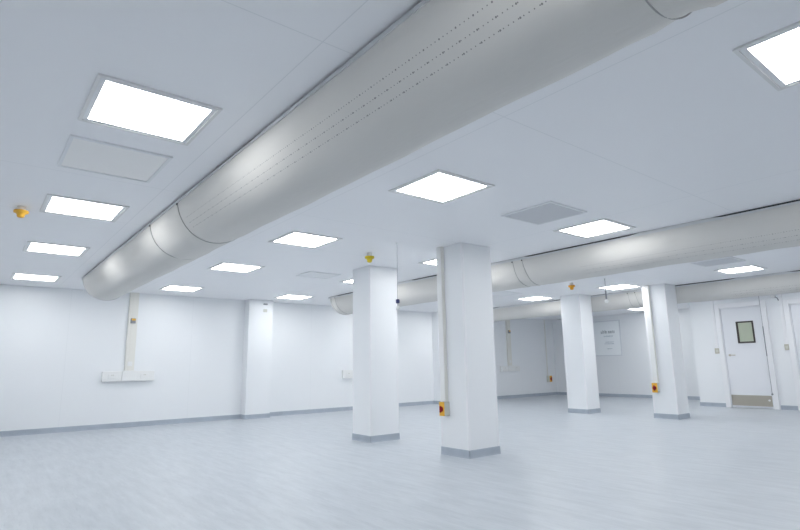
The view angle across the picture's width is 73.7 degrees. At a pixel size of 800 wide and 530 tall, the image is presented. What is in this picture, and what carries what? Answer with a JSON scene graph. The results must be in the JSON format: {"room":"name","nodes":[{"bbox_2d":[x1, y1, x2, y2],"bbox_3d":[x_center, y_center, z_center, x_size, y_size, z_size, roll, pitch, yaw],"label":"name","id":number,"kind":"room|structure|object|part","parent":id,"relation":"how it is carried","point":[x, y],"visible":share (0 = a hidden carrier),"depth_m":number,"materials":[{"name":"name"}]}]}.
{"room":"clean room","nodes":[
{"label":"clean room","id":0,"kind":"room"},
{"bbox_2d":[0,284,556,430],"bbox_3d":[-1.534,2.399,13.790,18.050,2.638,0.200,8,-14,-38],"label":"wall","id":1,"kind":"structure","parent":0,"point":[57,344],"depth_m":11.26,"materials":[{"name":"white paint"}]},
{"bbox_2d":[101,292,153,381],"bbox_3d":[-5.365,1.424,10.678,0.940,1.756,0.099,8,-14,-38],"label":"cable trunking","id":2,"kind":"object","parent":1,"relation":"attached to","point":[128,374],"visible":1,"depth_m":10.64,"materials":[{"name":"white plastic"}]},
{"bbox_2d":[108,374,116,378],"bbox_3d":[-5.567,2.159,10.340,0.150,0.088,0.009,8,-14,-38],"label":"double socket","id":3,"kind":"object","parent":2,"relation":"attached to","point":[110,376],"depth_m":10.34,"materials":[{"name":"grey plastic"}]},
{"bbox_3d":[-5.362,1.328,10.690,0.160,1.544,0.005,8,-14,-38],"label":"lid","id":4,"kind":"part","parent":2,"relation":"part of","materials":[{"name":"white plastic"}]},
{"bbox_2d":[141,373,148,377],"bbox_3d":[-5.114,2.219,10.696,0.150,0.088,0.009,8,-14,-38],"label":"double socket","id":5,"kind":"object","parent":2,"relation":"attached to","point":[143,375],"depth_m":10.70,"materials":[{"name":"grey plastic"}]},
{"bbox_2d":[241,299,272,414],"bbox_3d":[-3.253,2.118,12.157,0.575,2.638,0.250,8,-14,-38],"label":"pilaster","id":6,"kind":"object","parent":1,"relation":"attached to","point":[257,344],"visible":0.86,"depth_m":12.05,"materials":[{"name":"white paint"}]},
{"bbox_2d":[0,392,557,436],"bbox_3d":[-1.369,3.614,13.376,18.050,0.092,0.266,8,-14,-38],"label":"baseboard","id":7,"kind":"structure","parent":1,"relation":"attached to","point":[267,415],"depth_m":11.19,"materials":[{"name":"grey plastic"}]},
{"bbox_2d":[342,370,352,378],"bbox_3d":[-1.107,2.030,14.026,0.940,1.838,0.085,8,-14,-38],"label":"socket trunking","id":8,"kind":"object","parent":1,"relation":"attached to","point":[345,373],"visible":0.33,"depth_m":13.65,"materials":[{"name":"white plastic"}]},
{"bbox_2d":[432,312,439,400],"bbox_3d":[1.262,2.716,15.705,0.560,2.638,0.250,8,-14,-38],"label":"pilaster","id":9,"kind":"object","parent":1,"relation":"attached to","point":[436,371],"visible":0.34,"depth_m":15.53,"materials":[{"name":"white paint"}]},
{"bbox_2d":[500,320,519,371],"bbox_3d":[3.632,2.628,17.747,0.940,1.784,0.099,8,-14,-38],"label":"socket trunking","id":10,"kind":"object","parent":1,"relation":"attached to","point":[509,367],"visible":0.94,"depth_m":17.70,"materials":[{"name":"white plastic"}]},
{"bbox_3d":[3.636,2.539,17.758,0.160,1.584,0.005,8,-14,-38],"label":"lid","id":11,"kind":"part","parent":10,"relation":"part of","materials":[{"name":"white plastic"}]},
{"bbox_2d":[544,320,548,375],"bbox_3d":[5.201,2.933,19.003,0.040,1.966,0.034,8,-14,-38],"label":"cable trunking","id":12,"kind":"object","parent":1,"relation":"attached to","point":[544,320],"visible":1,"depth_m":19.00,"materials":[{"name":"white plastic"}]},
{"bbox_2d":[547,376,551,381],"bbox_3d":[5.260,3.994,18.749,0.130,0.210,0.170,8,-14,-38],"label":"switch","id":13,"kind":"object","parent":1,"relation":"attached to","point":[549,378],"visible":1,"depth_m":18.70,"materials":[{"name":"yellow plastic"}]},
{"bbox_2d":[0,0,799,319],"bbox_3d":[2.869,-0.042,8.600,18.450,0.100,14.400,8,-14,-38],"label":"ceiling","id":14,"kind":"structure","parent":0,"point":[671,127],"depth_m":3.78,"materials":[{"name":"white paint"}]},
{"bbox_2d":[13,206,28,217],"bbox_3d":[-3.597,-0.502,5.068,0.124,0.105,0.124,8,-14,-38],"label":"smoke detector","id":15,"kind":"object","parent":14,"relation":"attached to","point":[21,211],"visible":1,"depth_m":5.04,"materials":[{"name":"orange plastic"}]},
{"bbox_2d":[10,273,61,281],"bbox_3d":[-6.068,0.211,8.892,0.664,0.012,0.664,8,-14,-38],"label":"recessed light","id":16,"kind":"object","parent":14,"relation":"in","point":[19,276],"visible":1,"depth_m":8.88,"materials":[{"name":"white plastic"}]},
{"bbox_2d":[14,274,56,280],"bbox_3d":[-6.068,0.208,8.892,0.568,0.005,0.560,8,-14,-38],"label":"diffuser","id":17,"kind":"object","parent":16,"relation":"attached to","point":[16,276],"depth_m":8.90,"materials":[{"name":"white plastic"}]},
{"bbox_2d":[23,241,89,256],"bbox_3d":[-4.413,-0.199,6.854,0.664,0.012,0.664,8,-14,-38],"label":"recessed light","id":18,"kind":"object","parent":14,"relation":"in","point":[30,246],"visible":1,"depth_m":6.83,"materials":[{"name":"white plastic"}]},
{"bbox_2d":[28,243,84,255],"bbox_3d":[-4.413,-0.202,6.854,0.568,0.005,0.560,8,-14,-38],"label":"diffuser","id":19,"kind":"object","parent":18,"relation":"attached to","point":[32,247],"depth_m":6.87,"materials":[{"name":"white plastic"}]},
{"bbox_2d":[39,193,129,221],"bbox_3d":[-3.056,-0.539,5.163,0.664,0.012,0.664,8,-14,-38],"label":"recessed light","id":20,"kind":"object","parent":14,"relation":"in","point":[52,204],"visible":1,"depth_m":5.14,"materials":[{"name":"white plastic"}]},
{"bbox_2d":[46,197,122,219],"bbox_3d":[-3.056,-0.542,5.164,0.568,0.005,0.560,8,-14,-38],"label":"diffuser","id":21,"kind":"object","parent":20,"relation":"attached to","point":[58,205],"depth_m":5.16,"materials":[{"name":"white plastic"}]},
{"bbox_2d":[57,134,172,182],"bbox_3d":[-2.138,-0.774,3.993,0.650,0.014,0.675,8,-14,-38],"label":"access panel","id":22,"kind":"object","parent":14,"relation":"attached to","point":[79,153],"visible":1,"depth_m":3.96,"materials":[{"name":"white"}]},
{"bbox_2d":[78,73,222,145],"bbox_3d":[-1.535,-0.921,3.265,0.664,0.012,0.664,8,-14,-38],"label":"recessed light","id":23,"kind":"object","parent":14,"relation":"in","point":[111,102],"visible":1,"depth_m":3.23,"materials":[{"name":"white plastic"}]},
{"bbox_2d":[88,81,210,140],"bbox_3d":[-1.535,-0.924,3.266,0.568,0.005,0.560,8,-14,-38],"label":"diffuser","id":24,"kind":"object","parent":23,"relation":"attached to","point":[114,103],"depth_m":3.24,"materials":[{"name":"white plastic"}]},
{"bbox_2d":[159,285,203,291],"bbox_3d":[-4.240,0.460,10.368,0.664,0.012,0.664,8,-14,-38],"label":"recessed light","id":25,"kind":"object","parent":14,"relation":"in","point":[168,287],"visible":1,"depth_m":10.35,"materials":[{"name":"white plastic"}]},
{"bbox_2d":[164,286,199,290],"bbox_3d":[-4.240,0.458,10.369,0.568,0.005,0.560,8,-14,-38],"label":"diffuser","id":26,"kind":"object","parent":25,"relation":"attached to","point":[171,288],"depth_m":10.36,"materials":[{"name":"white plastic"}]},
{"bbox_2d":[207,262,264,272],"bbox_3d":[-2.556,0.046,8.309,0.664,0.012,0.664,8,-14,-38],"label":"recessed light","id":27,"kind":"object","parent":14,"relation":"in","point":[223,266],"visible":1,"depth_m":8.29,"materials":[{"name":"white plastic"}]},
{"bbox_2d":[212,263,258,271],"bbox_3d":[-2.556,0.043,8.310,0.568,0.005,0.560,8,-14,-38],"label":"diffuser","id":28,"kind":"object","parent":27,"relation":"attached to","point":[223,266],"depth_m":8.33,"materials":[{"name":"white plastic"}]},
{"bbox_2d":[274,294,314,299],"bbox_3d":[-2.358,0.719,11.896,0.664,0.012,0.664,8,-14,-38],"label":"recessed light","id":29,"kind":"object","parent":14,"relation":"in","point":[288,296],"visible":1,"depth_m":11.90,"materials":[{"name":"white plastic"}]},
{"bbox_2d":[278,295,307,298],"bbox_3d":[-2.358,0.716,11.896,0.568,0.005,0.560,8,-14,-38],"label":"diffuser","id":30,"kind":"object","parent":29,"relation":"attached to","point":[283,296],"depth_m":11.90,"materials":[{"name":"white plastic"}]},
{"bbox_2d":[268,231,342,248],"bbox_3d":[-1.168,-0.304,6.573,0.664,0.012,0.664,8,-14,-38],"label":"recessed light","id":31,"kind":"object","parent":14,"relation":"in","point":[293,238],"visible":1,"depth_m":6.55,"materials":[{"name":"white plastic"}]},
{"bbox_2d":[274,233,335,246],"bbox_3d":[-1.168,-0.306,6.574,0.568,0.005,0.560,8,-14,-38],"label":"diffuser","id":32,"kind":"object","parent":31,"relation":"attached to","point":[295,239],"depth_m":6.58,"materials":[{"name":"white plastic"}]},
{"bbox_2d":[296,271,340,278],"bbox_3d":[-1.388,0.172,9.075,0.590,0.014,0.490,8,-14,-38],"label":"access panel","id":33,"kind":"object","parent":14,"relation":"attached to","point":[312,274],"visible":1,"depth_m":9.06,"materials":[{"name":"white"}]},
{"bbox_2d":[340,279,352,283],"bbox_3d":[-0.653,0.298,9.810,0.664,0.012,0.664,8,-14,-38],"label":"recessed light","id":34,"kind":"object","parent":14,"relation":"in","point":[349,280],"visible":0.25,"depth_m":9.81,"materials":[{"name":"white plastic"}]},
{"bbox_2d":[365,252,373,262],"bbox_3d":[-0.421,-0.100,7.386,0.135,0.134,0.135,8,-14,-38],"label":"smoke detector","id":35,"kind":"object","parent":14,"relation":"attached to","point":[369,257],"visible":1,"depth_m":7.35,"materials":[{"name":"yellow plastic"}]},
{"bbox_2d":[395,243,399,309],"bbox_3d":[-0.033,0.143,6.746,0.055,0.862,0.056,8,-14,-38],"label":"sensor","id":36,"kind":"object","parent":14,"relation":"hanging from","point":[397,300],"visible":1,"depth_m":6.68,"materials":[{"name":"white plastic"}]},
{"bbox_2d":[82,0,727,300],"bbox_3d":[-1.376,-0.479,4.619,0.730,0.385,11.850,8,-14,-38],"label":"air duct","id":37,"kind":"object","parent":14,"relation":"hanging from","point":[443,66],"visible":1,"depth_m":2.63,"materials":[{"name":"metal"}]},
{"bbox_3d":[-1.657,-0.677,4.430,0.010,0.026,11.810,8,-14,-38],"label":"rail","id":38,"kind":"part","parent":37,"relation":"part of","materials":[{"name":"silver metal"}]},
{"bbox_2d":[418,259,436,265],"bbox_3d":[0.748,-0.046,8.103,0.664,0.012,0.664,8,-14,-38],"label":"recessed light","id":39,"kind":"object","parent":14,"relation":"in","point":[433,261],"visible":0.32,"depth_m":8.12,"materials":[{"name":"white plastic"}]},
{"bbox_2d":[425,260,436,264],"bbox_3d":[0.748,-0.048,8.103,0.568,0.005,0.560,8,-14,-38],"label":"diffuser","id":40,"kind":"object","parent":39,"relation":"attached to","point":[433,262],"depth_m":8.12,"materials":[{"name":"white plastic"}]},
{"bbox_2d":[389,169,494,203],"bbox_3d":[0.364,-0.677,4.720,0.664,0.012,0.664,8,-14,-38],"label":"recessed light","id":41,"kind":"object","parent":14,"relation":"in","point":[439,186],"visible":1,"depth_m":4.69,"materials":[{"name":"white plastic"}]},
{"bbox_2d":[397,173,485,201],"bbox_3d":[0.364,-0.680,4.721,0.568,0.005,0.560,8,-14,-38],"label":"diffuser","id":42,"kind":"object","parent":41,"relation":"attached to","point":[438,187],"depth_m":4.71,"materials":[{"name":"white plastic"}]},
{"bbox_2d":[492,291,521,295],"bbox_3d":[2.312,0.641,11.870,0.550,0.014,0.580,8,-14,-38],"label":"ceiling vent","id":43,"kind":"object","parent":14,"relation":"in","point":[504,293],"visible":0.86,"depth_m":11.81,"materials":[{"name":"white metal"}]},
{"bbox_2d":[515,296,553,300],"bbox_3d":[3.250,0.813,12.867,0.664,0.012,0.664,8,-14,-38],"label":"recessed light","id":44,"kind":"object","parent":14,"relation":"in","point":[535,298],"visible":1,"depth_m":12.84,"materials":[{"name":"white plastic"}]},
{"bbox_2d":[521,297,549,300],"bbox_3d":[3.250,0.810,12.868,0.568,0.005,0.560,8,-14,-38],"label":"diffuser","id":45,"kind":"object","parent":44,"relation":"attached to","point":[528,298],"depth_m":12.85,"materials":[{"name":"white plastic"}]},
{"bbox_2d":[501,201,586,224],"bbox_3d":[1.502,-0.533,5.573,0.620,0.014,0.620,8,-14,-38],"label":"ceiling vent","id":46,"kind":"object","parent":14,"relation":"in","point":[550,211],"visible":1,"depth_m":5.54,"materials":[{"name":"white metal"}]},
{"bbox_2d":[328,199,799,314],"bbox_3d":[2.392,0.035,7.636,0.752,0.394,11.940,8,-14,-38],"label":"air duct","id":47,"kind":"object","parent":14,"relation":"hanging from","point":[777,226],"visible":0.75,"depth_m":6.50,"materials":[{"name":"metal"}]},
{"bbox_2d":[568,283,574,289],"bbox_3d":[3.361,0.419,10.459,0.132,0.134,0.132,8,-14,-38],"label":"smoke detector","id":48,"kind":"object","parent":14,"relation":"attached to","point":[571,286],"visible":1,"depth_m":10.43,"materials":[{"name":"orange plastic"}]},
{"bbox_2d":[553,218,635,238],"bbox_3d":[2.275,-0.419,6.250,0.664,0.012,0.664,8,-14,-38],"label":"recessed light","id":49,"kind":"object","parent":14,"relation":"in","point":[604,226],"visible":1,"depth_m":6.23,"materials":[{"name":"white plastic"}]},
{"bbox_2d":[560,220,627,236],"bbox_3d":[2.275,-0.421,6.250,0.568,0.005,0.560,8,-14,-38],"label":"diffuser","id":50,"kind":"object","parent":49,"relation":"attached to","point":[602,227],"depth_m":6.25,"materials":[{"name":"white plastic"}]},
{"bbox_2d":[603,278,608,302],"bbox_3d":[3.800,0.471,9.867,0.071,0.470,0.072,8,-14,-38],"label":"sensor","id":51,"kind":"object","parent":14,"relation":"hanging from","point":[606,300],"visible":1,"depth_m":9.84,"materials":[{"name":"white plastic"}]},
{"bbox_2d":[596,284,641,290],"bbox_3d":[4.556,0.462,11.117,0.664,0.012,0.664,8,-14,-38],"label":"recessed light","id":52,"kind":"object","parent":14,"relation":"in","point":[620,286],"visible":0.97,"depth_m":11.12,"materials":[{"name":"white plastic"}]},
{"bbox_2d":[602,284,637,289],"bbox_3d":[4.555,0.460,11.117,0.568,0.005,0.560,8,-14,-38],"label":"diffuser","id":53,"kind":"object","parent":52,"relation":"attached to","point":[621,286],"depth_m":11.13,"materials":[{"name":"white plastic"}]},
{"bbox_2d":[626,307,643,310],"bbox_3d":[7.150,1.299,15.773,0.664,0.012,0.664,8,-14,-38],"label":"recessed light","id":54,"kind":"object","parent":14,"relation":"in","point":[634,309],"visible":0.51,"depth_m":15.88,"materials":[{"name":"white plastic"}]},
{"bbox_2d":[493,270,799,321],"bbox_3d":[6.262,0.547,10.782,0.672,0.355,12.100,8,-14,-38],"label":"air duct","id":55,"kind":"object","parent":14,"relation":"hanging from","point":[782,282],"visible":0.73,"depth_m":10.78,"materials":[{"name":"metal"}]},
{"bbox_2d":[690,256,745,266],"bbox_3d":[5.022,-0.049,8.440,0.550,0.014,0.600,8,-14,-38],"label":"ceiling vent","id":56,"kind":"object","parent":14,"relation":"in","point":[726,260],"visible":1,"depth_m":8.41,"materials":[{"name":"white metal"}]},
{"bbox_2d":[694,258,740,265],"bbox_3d":[5.022,-0.050,8.441,0.506,0.009,0.556,8,-14,-38],"label":"grille","id":57,"kind":"object","parent":56,"relation":"attached to","point":[719,261],"depth_m":8.42,"materials":[{"name":"white metal"}]},
{"bbox_2d":[714,265,766,273],"bbox_3d":[5.876,0.084,9.219,0.618,0.012,0.618,8,-14,-38],"label":"recessed light","id":58,"kind":"object","parent":14,"relation":"in","point":[749,268],"visible":1,"depth_m":9.20,"materials":[{"name":"white plastic"}]},
{"bbox_2d":[719,266,760,272],"bbox_3d":[5.876,0.081,9.219,0.528,0.005,0.521,8,-14,-38],"label":"diffuser","id":59,"kind":"object","parent":58,"relation":"attached to","point":[748,268],"depth_m":9.20,"materials":[{"name":"white plastic"}]},
{"bbox_2d":[732,21,799,90],"bbox_3d":[2.139,-1.098,2.637,0.664,0.012,0.664,8,-14,-38],"label":"recessed light","id":60,"kind":"object","parent":14,"relation":"in","point":[775,56],"visible":1,"depth_m":2.74,"materials":[{"name":"white plastic"}]},
{"bbox_2d":[748,27,799,83],"bbox_3d":[2.139,-1.100,2.638,0.568,0.005,0.560,8,-14,-38],"label":"diffuser","id":61,"kind":"object","parent":60,"relation":"attached to","point":[778,55],"depth_m":2.74,"materials":[{"name":"white plastic"}]},
{"bbox_2d":[0,395,799,529],"bbox_3d":[2.912,2.648,8.093,18.450,0.100,14.400,8,-14,-38],"label":"floor","id":62,"kind":"structure","parent":0,"point":[621,466],"depth_m":5.53,"materials":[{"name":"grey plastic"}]},
{"bbox_2d":[352,265,399,442],"bbox_3d":[-0.387,1.361,8.377,0.557,2.638,0.505,8,-14,-38],"label":"column","id":63,"kind":"structure","parent":62,"relation":"on","point":[375,322],"depth_m":8.19,"materials":[{"name":"white paint"}]},
{"bbox_3d":[-0.368,2.612,8.141,0.557,0.092,0.505,8,-14,-38],"label":"skirting","id":64,"kind":"part","parent":63,"relation":"part of","materials":[{"name":"grey plastic"}]},
{"bbox_2d":[436,242,500,458],"bbox_3d":[0.867,1.068,6.931,0.563,2.638,0.513,8,-14,-38],"label":"column","id":65,"kind":"structure","parent":62,"relation":"on","point":[471,429],"depth_m":6.72,"materials":[{"name":"white paint"}]},
{"bbox_2d":[436,247,447,401],"bbox_3d":[0.545,0.742,6.919,0.054,1.992,0.090,8,-14,-38],"label":"cable trunking","id":66,"kind":"object","parent":65,"relation":"attached to","point":[439,250],"visible":1,"depth_m":6.89,"materials":[{"name":"white plastic"}]},
{"bbox_2d":[439,401,449,415],"bbox_3d":[0.545,1.799,6.680,0.130,0.170,0.085,8,-14,-38],"label":"switch","id":67,"kind":"object","parent":65,"relation":"attached to","point":[444,409],"visible":1,"depth_m":6.65,"materials":[{"name":"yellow plastic"}]},
{"bbox_3d":[0.887,2.319,6.695,0.563,0.092,0.513,8,-14,-38],"label":"skirting","id":68,"kind":"part","parent":65,"relation":"part of","materials":[{"name":"grey plastic"}]},
{"bbox_2d":[560,294,600,413],"bbox_3d":[4.124,2.019,12.248,0.506,2.638,0.530,8,-14,-38],"label":"column","id":69,"kind":"structure","parent":62,"relation":"on","point":[576,310],"depth_m":12.08,"materials":[{"name":"white paint"}]},
{"bbox_3d":[4.144,3.270,12.013,0.506,0.092,0.530,8,-14,-38],"label":"skirting","id":70,"kind":"part","parent":69,"relation":"part of","materials":[{"name":"grey plastic"}]},
{"bbox_2d":[642,284,690,419],"bbox_3d":[5.362,1.726,10.800,0.492,2.638,0.502,8,-14,-38],"label":"column","id":71,"kind":"structure","parent":62,"relation":"on","point":[671,402],"depth_m":10.61,"materials":[{"name":"white paint"}]},
{"bbox_2d":[644,285,658,382],"bbox_3d":[5.082,1.382,10.797,0.054,1.954,0.092,8,-14,-38],"label":"cable trunking","id":72,"kind":"object","parent":71,"relation":"attached to","point":[646,287],"visible":1,"depth_m":10.77,"materials":[{"name":"white plastic"}]},
{"bbox_2d":[652,383,659,392],"bbox_3d":[5.063,2.432,10.582,0.130,0.185,0.108,8,-14,-38],"label":"switch","id":73,"kind":"object","parent":71,"relation":"attached to","point":[655,386],"visible":1,"depth_m":10.54,"materials":[{"name":"yellow plastic"}]},
{"bbox_3d":[5.382,2.978,10.565,0.492,0.092,0.502,8,-14,-38],"label":"skirting","id":74,"kind":"part","parent":71,"relation":"part of","materials":[{"name":"grey plastic"}]},
{"bbox_2d":[552,308,699,396],"bbox_3d":[7.456,2.884,17.118,0.200,2.638,5.750,8,-14,-38],"label":"wall","id":75,"kind":"structure","parent":0,"point":[629,373],"depth_m":17.07,"materials":[{"name":"white paint"}]},
{"bbox_2d":[593,320,622,355],"bbox_3d":[6.837,2.447,17.802,0.018,1.160,1.125,8,-14,-38],"label":"poster","id":76,"kind":"object","parent":75,"relation":"attached to","point":[607,334],"visible":0.95,"depth_m":17.72,"materials":[{"name":"white paper"}]},
{"bbox_2d":[557,392,797,409],"bbox_3d":[9.101,3.373,12.977,2.216,0.092,14.000,8,-14,-38],"label":"baseboard","id":77,"kind":"structure","parent":75,"relation":"attached to","point":[558,393],"depth_m":15.48,"materials":[{"name":"grey plastic"}]},
{"bbox_2d":[689,292,799,408],"bbox_3d":[10.957,1.690,11.074,2.400,2.638,8.250,8,-14,-38],"label":"wall","id":78,"kind":"structure","parent":0,"point":[708,363],"depth_m":13.00,"materials":[{"name":"white paint"}]},
{"bbox_2d":[710,301,719,353],"bbox_3d":[7.760,1.492,13.182,0.051,1.369,0.105,8,-14,-38],"label":"cable trunking","id":79,"kind":"object","parent":78,"relation":"attached to","point":[711,302],"visible":0.85,"depth_m":13.17,"materials":[{"name":"beige plastic"}]},
{"bbox_2d":[714,300,780,409],"bbox_3d":[8.136,2.107,12.574,0.083,2.462,1.100,8,-14,-38],"label":"door","id":80,"kind":"structure","parent":78,"relation":"in","point":[744,364],"depth_m":12.56,"materials":[{"name":"white paint"}]},
{"bbox_3d":[8.169,1.585,12.626,0.016,0.511,0.368,8,-14,-38],"label":"vision panel","id":81,"kind":"part","parent":80,"relation":"part of","materials":[{"name":"grey"}]},
{"bbox_3d":[8.172,1.586,12.629,0.005,0.491,0.348,8,-14,-38],"label":"glass","id":82,"kind":"part","parent":80,"relation":"part of","materials":[{"name":"grey"}]},
{"bbox_3d":[8.160,3.145,12.384,0.004,0.240,0.834,8,-14,-38],"label":"kick plate","id":83,"kind":"part","parent":80,"relation":"part of","materials":[{"name":"silver metal"}]},
{"bbox_2d":[758,296,773,394],"bbox_3d":[8.351,1.786,12.210,0.044,2.326,0.044,8,-14,-38],"label":"pull cord","id":84,"kind":"object","parent":78,"relation":"attached to","point":[758,296],"visible":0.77,"depth_m":12.19,"materials":[{"name":"white plastic"}]},
{"bbox_2d":[778,294,788,349],"bbox_3d":[8.663,1.248,12.073,0.051,1.329,0.088,8,-14,-38],"label":"cable trunking","id":85,"kind":"object","parent":78,"relation":"attached to","point":[786,345],"visible":0.83,"depth_m":12.06,"materials":[{"name":"beige plastic"}]},
{"bbox_2d":[782,298,799,410],"bbox_3d":[9.059,1.896,11.450,0.065,2.430,1.155,8,-14,-38],"label":"door","id":86,"kind":"structure","parent":78,"relation":"in","point":[791,307],"depth_m":11.86,"materials":[{"name":"white paint"}]}
]}

